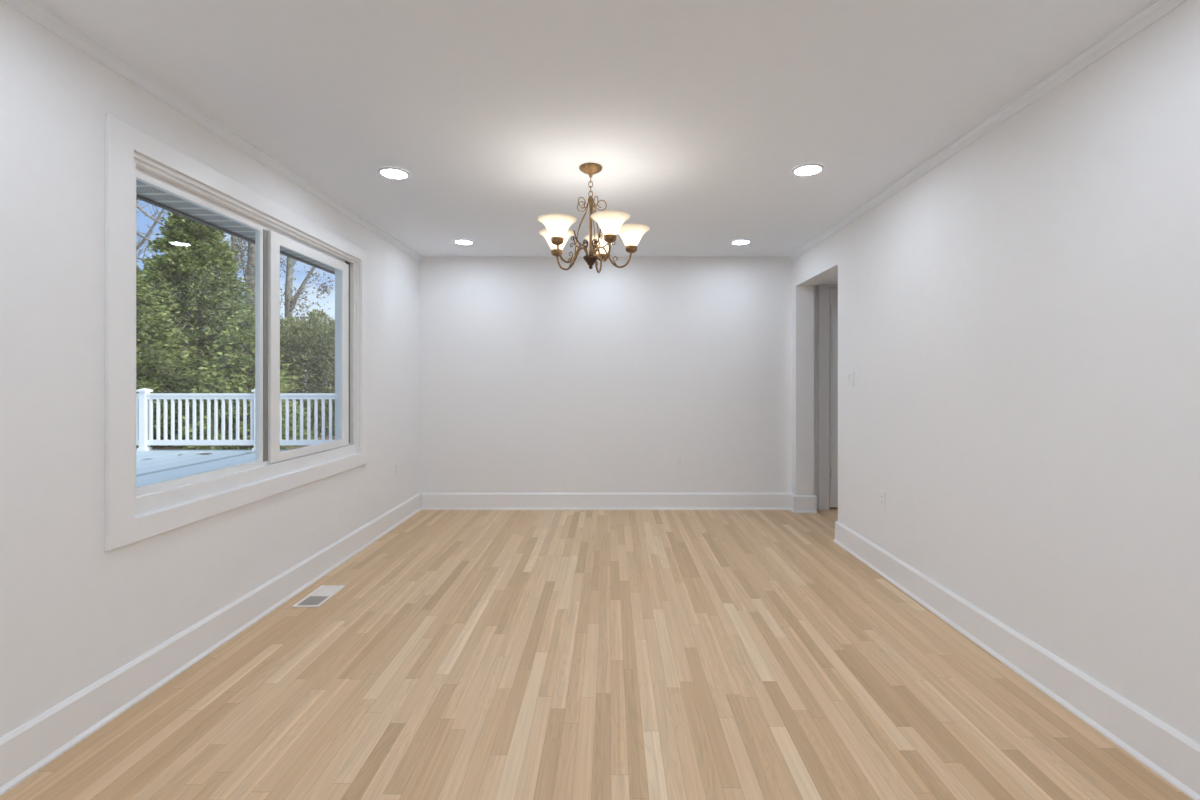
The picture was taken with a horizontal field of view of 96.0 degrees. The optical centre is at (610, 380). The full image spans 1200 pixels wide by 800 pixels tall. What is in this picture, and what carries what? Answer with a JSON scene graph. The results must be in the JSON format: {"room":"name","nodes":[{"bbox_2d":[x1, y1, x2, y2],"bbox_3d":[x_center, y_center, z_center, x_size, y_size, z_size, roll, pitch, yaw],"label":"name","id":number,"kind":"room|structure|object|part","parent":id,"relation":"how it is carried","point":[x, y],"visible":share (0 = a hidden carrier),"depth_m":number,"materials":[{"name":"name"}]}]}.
{"room":"empty dining room","nodes":[
{"label":"empty dining room","id":0,"kind":"room"},
{"bbox_2d":[0,0,418,736],"bbox_3d":[-1.924,0.040,1.320,0.152,2.480,8.080,0,0,0],"label":"wall","id":1,"kind":"structure","parent":0,"point":[74,611],"depth_m":1.90,"materials":[{"name":"white paint"}]},
{"bbox_2d":[0,493,420,795],"bbox_3d":[-1.835,1.160,1.310,0.026,0.160,7.820,0,0,0],"label":"baseboard","id":2,"kind":"structure","parent":1,"relation":"attached to","point":[34,744],"depth_m":2.19,"materials":[{"name":"white paint"}]},
{"bbox_2d":[1,0,422,261],"bbox_3d":[-1.832,-1.177,1.310,0.032,0.046,7.820,0,0,0],"label":"trim","id":3,"kind":"structure","parent":1,"relation":"attached to","point":[32,9],"depth_m":2.24,"materials":[{"name":"paint"}]},
{"bbox_2d":[105,114,366,550],"bbox_3d":[-1.933,-0.177,3.017,0.205,1.599,2.091,0,0,0],"label":"window","id":4,"kind":"structure","parent":1,"relation":"in","point":[133,514],"depth_m":2.56,"materials":[{"name":"white paint"}]},
{"bbox_3d":[-1.911,-0.198,2.568,0.028,1.335,0.894,0,0,0],"label":"fixed sash","id":5,"kind":"part","parent":4,"relation":"part of","materials":[{"name":"glass"}]},
{"bbox_3d":[-1.928,-0.179,3.026,0.124,1.441,1.923,0,0,0],"label":"frame","id":6,"kind":"part","parent":4,"relation":"part of","materials":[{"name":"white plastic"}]},
{"bbox_3d":[-1.886,-0.190,3.429,0.018,1.292,0.887,0,0,0],"label":"sliding sash","id":7,"kind":"part","parent":4,"relation":"part of","materials":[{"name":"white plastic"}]},
{"bbox_2d":[396,463,398,476],"bbox_3d":[-1.844,0.770,4.675,0.008,0.116,0.072,0,0,0],"label":"wall outlet","id":8,"kind":"object","parent":1,"relation":"attached to","point":[397,464],"visible":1,"depth_m":4.67,"materials":[{"name":"white plastic"}]},
{"bbox_2d":[136,180,334,271],"bbox_3d":[-2.330,-1.060,4.000,0.660,0.020,16.000,0,0,0],"label":"soffit","id":9,"kind":"structure","parent":0,"point":[142,189],"depth_m":3.38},
{"bbox_2d":[35,0,1155,256],"bbox_3d":[-0.038,-1.260,1.320,3.923,0.120,8.080,0,0,0],"label":"ceiling","id":10,"kind":"structure","parent":0,"point":[697,117],"depth_m":2.24,"materials":[{"name":"paint"}]},
{"bbox_2d":[378,167,409,179],"bbox_3d":[-1.246,-1.194,3.110,0.176,0.010,0.176,0,0,0],"label":"recessed light","id":11,"kind":"object","parent":10,"relation":"in","point":[388,172],"visible":1,"depth_m":3.10,"materials":[{"name":"white plastic"}]},
{"bbox_2d":[453,239,473,244],"bbox_3d":[-1.262,-1.194,4.645,0.176,0.010,0.176,0,0,0],"label":"recessed light","id":12,"kind":"object","parent":10,"relation":"in","point":[457,241],"visible":1,"depth_m":4.63,"materials":[{"name":"white plastic"}]},
{"bbox_2d":[538,163,649,272],"bbox_3d":[-0.097,-0.913,3.041,0.638,0.574,0.633,0,0,0],"label":"chandelier","id":13,"kind":"object","parent":10,"relation":"hanging from","point":[556,233],"visible":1,"depth_m":2.99,"materials":[{"name":"white glass"}]},
{"bbox_3d":[-0.312,-0.812,3.142,0.208,0.100,0.208,0,0,0],"label":"lamp shade","id":14,"kind":"part","parent":13,"relation":"part of","materials":[{"name":"white glass"}]},
{"bbox_3d":[-0.283,-0.812,2.878,0.208,0.100,0.208,0,0,0],"label":"lamp shade","id":15,"kind":"part","parent":13,"relation":"part of","materials":[{"name":"white glass"}]},
{"bbox_3d":[-0.222,-0.698,3.091,0.216,0.121,0.011,0,0,29],"label":"arm","id":16,"kind":"part","parent":13,"relation":"part of","materials":[{"name":"gold metal"}]},
{"bbox_3d":[-0.206,-0.698,2.946,0.216,0.122,0.012,0,0,-41],"label":"arm","id":17,"kind":"part","parent":13,"relation":"part of","materials":[{"name":"gold metal"}]},
{"bbox_3d":[-0.170,-0.848,3.063,0.101,0.341,0.005,0,0,29],"label":"rod","id":18,"kind":"part","parent":13,"relation":"part of","materials":[{"name":"gold metal"}]},
{"bbox_3d":[-0.162,-0.848,2.985,0.101,0.341,0.005,0,0,-41],"label":"rod","id":19,"kind":"part","parent":13,"relation":"part of","materials":[{"name":"gold metal"}]},
{"bbox_3d":[-0.095,-0.848,3.096,0.005,0.341,0.101,0,0,14],"label":"rod","id":20,"kind":"part","parent":13,"relation":"part of","materials":[{"name":"gold metal"}]},
{"bbox_3d":[-0.079,-0.848,2.970,0.051,0.341,0.090,0,0,0],"label":"rod","id":21,"kind":"part","parent":13,"relation":"part of","materials":[{"name":"gold metal"}]},
{"bbox_3d":[-0.080,-0.698,3.153,0.011,0.121,0.216,0,0,14],"label":"arm","id":22,"kind":"part","parent":13,"relation":"part of","materials":[{"name":"gold metal"}]},
{"bbox_3d":[-0.055,-0.812,3.253,0.208,0.100,0.208,0,0,0],"label":"lamp shade","id":23,"kind":"part","parent":13,"relation":"part of","materials":[{"name":"white glass"}]},
{"bbox_3d":[-0.050,-0.698,2.919,0.011,0.122,0.216,0,0,-29],"label":"arm","id":24,"kind":"part","parent":13,"relation":"part of","materials":[{"name":"gold metal"}]},
{"bbox_3d":[-0.043,-0.848,3.038,0.101,0.341,0.005,0,0,-7],"label":"rod","id":25,"kind":"part","parent":13,"relation":"part of","materials":[{"name":"gold metal"}]},
{"bbox_3d":[-0.001,-0.812,2.828,0.208,0.100,0.208,0,0,0],"label":"lamp shade","id":26,"kind":"part","parent":13,"relation":"part of","materials":[{"name":"white glass"}]},
{"bbox_3d":[0.015,-0.698,3.045,0.216,0.122,0.012,0,0,-7],"label":"arm","id":27,"kind":"part","parent":13,"relation":"part of","materials":[{"name":"gold metal"}]},
{"bbox_3d":[0.117,-0.812,3.056,0.208,0.100,0.208,0,0,0],"label":"lamp shade","id":28,"kind":"part","parent":13,"relation":"part of","materials":[{"name":"white glass"}]},
{"bbox_2d":[730,239,750,244],"bbox_3d":[1.122,-1.194,4.645,0.176,0.010,0.176,0,0,0],"label":"recessed light","id":29,"kind":"object","parent":10,"relation":"in","point":[738,241],"visible":1,"depth_m":4.64,"materials":[{"name":"white plastic"}]},
{"bbox_2d":[791,163,823,175],"bbox_3d":[1.118,-1.194,3.060,0.176,0.010,0.176,0,0,0],"label":"recessed light","id":30,"kind":"object","parent":10,"relation":"in","point":[810,169],"visible":1,"depth_m":3.04,"materials":[{"name":"white plastic"}]},
{"bbox_2d":[0,507,1192,799],"bbox_3d":[0.600,1.260,1.690,5.200,0.040,8.820,0,0,0],"label":"floor","id":31,"kind":"structure","parent":0,"point":[461,654],"depth_m":2.16,"materials":[{"name":"brown wood"}]},
{"bbox_2d":[292,585,345,606],"bbox_3d":[-1.672,1.237,3.110,0.146,0.006,0.305,0,0,0],"label":"floor vent","id":32,"kind":"object","parent":31,"relation":"in","point":[319,596],"visible":1,"depth_m":3.10,"materials":[{"name":"white metal"}]},
{"bbox_2d":[419,257,837,508],"bbox_3d":[0.676,0.020,5.290,5.048,2.440,0.140,0,0,0],"label":"wall","id":33,"kind":"structure","parent":0,"point":[536,375],"depth_m":5.22,"materials":[{"name":"white paint"}]},
{"bbox_2d":[421,493,791,509],"bbox_3d":[-0.035,1.160,5.207,3.573,0.160,0.026,0,0,0],"label":"baseboard","id":34,"kind":"structure","parent":33,"relation":"attached to","point":[429,501],"depth_m":5.20,"materials":[{"name":"white paint"}]},
{"bbox_2d":[676,455,683,466],"bbox_3d":[0.673,0.777,5.216,0.072,0.116,0.008,0,0,0],"label":"wall outlet","id":35,"kind":"object","parent":33,"relation":"attached to","point":[679,458],"visible":1,"depth_m":5.21,"materials":[{"name":"white plastic"}]},
{"bbox_2d":[790,493,816,512],"bbox_3d":[1.833,1.160,5.134,0.216,0.160,0.120,0,0,0],"label":"baseboard","id":36,"kind":"object","parent":33,"relation":"attached to","point":[799,503],"visible":1,"depth_m":5.08,"materials":[{"name":"white paint"}]},
{"bbox_2d":[818,285,837,509],"bbox_3d":[2.442,0.156,5.231,0.868,2.168,0.069,0,0,0],"label":"door","id":37,"kind":"structure","parent":33,"relation":"in","point":[827,297],"depth_m":5.20,"materials":[{"name":"white paint"}]},
{"bbox_3d":[2.059,0.156,5.208,0.102,2.168,0.024,0,0,0],"label":"casing","id":38,"kind":"part","parent":37,"relation":"part of","materials":[{"name":"white paint"}]},
{"bbox_3d":[2.500,0.161,5.247,0.752,2.127,0.035,0,0,0],"label":"panel","id":39,"kind":"part","parent":37,"relation":"part of","materials":[{"name":"white paint"}]},
{"bbox_2d":[817,275,837,284],"bbox_3d":[2.486,-0.980,3.760,1.127,0.100,2.920,0,0,0],"label":"ceiling","id":40,"kind":"structure","parent":0,"point":[834,280],"depth_m":5.05,"materials":[{"name":"paint"}]},
{"bbox_2d":[792,0,1199,743],"bbox_3d":[1.837,0.020,1.250,0.172,2.440,7.940,0,0,0],"label":"wall","id":41,"kind":"structure","parent":0,"point":[1019,320],"depth_m":2.14,"materials":[{"name":"white paint"}]},
{"bbox_2d":[847,371,853,386],"bbox_3d":[1.746,-0.015,3.935,0.010,0.116,0.116,0,0,0],"label":"light switch","id":42,"kind":"object","parent":41,"relation":"attached to","point":[850,374],"visible":1,"depth_m":3.92,"materials":[{"name":"white plastic"}]},
{"bbox_2d":[879,490,885,509],"bbox_3d":[1.747,0.765,3.470,0.008,0.116,0.072,0,0,0],"label":"wall outlet","id":43,"kind":"object","parent":41,"relation":"attached to","point":[882,495],"visible":1,"depth_m":3.46,"materials":[{"name":"white plastic"}]},
{"bbox_2d":[788,0,1187,261],"bbox_3d":[1.735,-1.177,1.310,0.032,0.046,7.820,0,0,0],"label":"trim","id":44,"kind":"structure","parent":41,"relation":"attached to","point":[1158,9],"depth_m":2.24,"materials":[{"name":"paint"}]},
{"bbox_2d":[834,521,1199,799],"bbox_3d":[1.738,1.160,0.788,0.026,0.160,6.776,0,0,0],"label":"baseboard","id":45,"kind":"structure","parent":41,"relation":"attached to","point":[1175,757],"depth_m":2.10,"materials":[{"name":"white paint"}]},
{"bbox_3d":[2.200,-2.240,4.000,9.800,2.040,16.000,0,0,0],"label":"roof","id":46,"kind":"structure","parent":0,"visible":0},
{"bbox_2d":[136,194,334,274],"bbox_3d":[-2.675,-1.127,4.000,0.030,0.185,16.000,0,0,0],"label":"trim","id":47,"kind":"structure","parent":46,"relation":"attached to","point":[139,197],"depth_m":3.61,"materials":[{"name":"white wood"}]},
{"label":"outside","id":48,"kind":"structure","parent":0,"visible":0},
{"bbox_2d":[136,450,287,486],"bbox_3d":[-7.010,1.260,3.375,9.980,0.040,12.750,0,0,0],"label":"deck","id":49,"kind":"object","parent":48,"point":[153,460],"visible":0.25,"depth_m":8.32,"materials":[{"name":"grey wood"}]},
{"bbox_2d":[136,451,254,476],"bbox_3d":[-6.200,1.239,3.375,0.140,0.002,12.750,0,0,0],"label":"board","id":50,"kind":"object","parent":49,"relation":"on","point":[177,467],"depth_m":7.96,"materials":[{"name":"white wood"}]},
{"bbox_2d":[136,388,334,450],"bbox_3d":[-6.270,0.682,9.630,8.320,1.115,0.160,0,0,0],"label":"deck railing","id":51,"kind":"object","parent":49,"relation":"on","point":[144,398],"visible":0.28,"depth_m":9.61,"materials":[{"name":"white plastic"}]},
{"bbox_3d":[-8.310,0.715,9.630,0.110,1.050,0.110,0,0,0],"label":"post","id":52,"kind":"part","parent":51,"relation":"part of","materials":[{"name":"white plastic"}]},
{"bbox_3d":[-7.290,0.273,9.630,1.930,0.105,0.080,0,0,0],"label":"rail","id":53,"kind":"part","parent":51,"relation":"part of","materials":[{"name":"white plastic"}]},
{"bbox_3d":[-7.290,1.097,9.630,1.930,0.095,0.044,0,0,0],"label":"rail","id":54,"kind":"part","parent":51,"relation":"part of","materials":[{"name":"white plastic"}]},
{"bbox_3d":[-6.270,0.715,9.630,0.110,1.050,0.110,0,0,0],"label":"post","id":55,"kind":"part","parent":51,"relation":"part of","materials":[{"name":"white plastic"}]},
{"bbox_3d":[-5.250,0.273,9.630,1.930,0.105,0.080,0,0,0],"label":"rail","id":56,"kind":"part","parent":51,"relation":"part of","materials":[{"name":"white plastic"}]},
{"bbox_3d":[-5.250,1.097,9.630,1.930,0.095,0.044,0,0,0],"label":"rail","id":57,"kind":"part","parent":51,"relation":"part of","materials":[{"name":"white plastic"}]},
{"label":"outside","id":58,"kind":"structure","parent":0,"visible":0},
{"bbox_2d":[136,433,334,449],"bbox_3d":[-18.500,1.620,27.000,53.000,0.440,66.000,0,0,0],"label":"ground","id":59,"kind":"structure","parent":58,"point":[169,447],"depth_m":11.37,"materials":[{"name":"green plant"}]},
{"bbox_2d":[136,199,166,260],"bbox_3d":[-16.896,-3.269,19.194,4.639,9.445,1.937,0,0,15],"label":"bare tree","id":60,"kind":"object","parent":59,"relation":"on","point":[139,244],"visible":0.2,"depth_m":19.23,"materials":[{"name":"grey plant"}]},
{"bbox_2d":[136,260,218,447],"bbox_3d":[-10.807,-0.526,11.807,4.552,4.588,4.735,0,0,29],"label":"evergreen tree","id":61,"kind":"object","parent":59,"relation":"on","point":[154,346],"visible":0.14,"depth_m":11.83,"materials":[{"name":"green plant"}]},
{"bbox_2d":[138,211,303,401],"bbox_3d":[-11.482,-2.378,14.939,7.013,8.285,7.065,0,0,-25],"label":"evergreen tree","id":62,"kind":"object","parent":59,"relation":"on","point":[207,287],"visible":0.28,"depth_m":14.47,"materials":[{"name":"green plant"}]},
{"bbox_2d":[221,235,247,295],"bbox_3d":[-15.188,-4.292,21.713,3.143,11.492,3.132,0,0,37],"label":"bare tree","id":63,"kind":"object","parent":59,"relation":"on","point":[233,239],"visible":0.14,"depth_m":21.87,"materials":[{"name":"grey plant"}]},
{"bbox_2d":[163,310,325,449],"bbox_3d":[-7.640,0.070,11.499,2.888,3.136,2.819,0,0,-32],"label":"evergreen tree","id":64,"kind":"object","parent":59,"relation":"on","point":[241,337],"visible":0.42,"depth_m":11.04,"materials":[{"name":"green plant"}]},
{"bbox_2d":[229,235,297,317],"bbox_3d":[-13.280,-3.983,20.275,3.161,10.877,2.431,0,0,35],"label":"bare tree","id":65,"kind":"object","parent":59,"relation":"on","point":[249,275],"visible":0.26,"depth_m":20.57,"materials":[{"name":"grey plant"}]},
{"bbox_2d":[233,331,303,400],"bbox_3d":[-8.610,-0.023,13.610,1.566,3.035,1.659,0,0,0],"label":"shrub","id":66,"kind":"object","parent":59,"relation":"on","point":[282,361],"visible":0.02,"depth_m":13.42,"materials":[{"name":"green plant"}]},
{"bbox_2d":[280,314,322,428],"bbox_3d":[-8.108,-0.113,13.703,1.589,3.214,1.618,0,0,0],"label":"shrub","id":67,"kind":"object","parent":59,"relation":"on","point":[284,336],"visible":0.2,"depth_m":13.35,"materials":[{"name":"green plant"}]},
{"bbox_3d":[-8.122,0.153,13.672,0.597,2.540,0.631,0,0,-33],"label":"stem","id":68,"kind":"part","parent":67,"relation":"part of","materials":[{"name":"plant"}]},
{"bbox_2d":[280,254,334,330],"bbox_3d":[-11.278,-3.631,19.221,2.376,10.168,2.355,0,0,39],"label":"bare tree","id":69,"kind":"object","parent":59,"relation":"on","point":[290,302],"visible":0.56,"depth_m":19.42,"materials":[{"name":"grey plant"}]},
{"bbox_2d":[284,308,334,435],"bbox_3d":[-7.472,-0.186,13.745,1.588,3.358,1.586,0,0,27],"label":"shrub","id":70,"kind":"object","parent":59,"relation":"on","point":[312,323],"visible":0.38,"depth_m":13.33,"materials":[{"name":"green plant"}]},
{"bbox_3d":[-7.440,0.089,13.779,0.551,2.668,0.647,0,0,0],"label":"stem","id":71,"kind":"part","parent":70,"relation":"part of","materials":[{"name":"plant"}]},
{"bbox_2d":[306,319,334,435],"bbox_3d":[-6.932,-0.100,13.908,1.624,3.181,1.647,0,0,0],"label":"shrub","id":72,"kind":"object","parent":59,"relation":"on","point":[329,357],"visible":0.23,"depth_m":13.37,"materials":[{"name":"green plant"}]}
]}

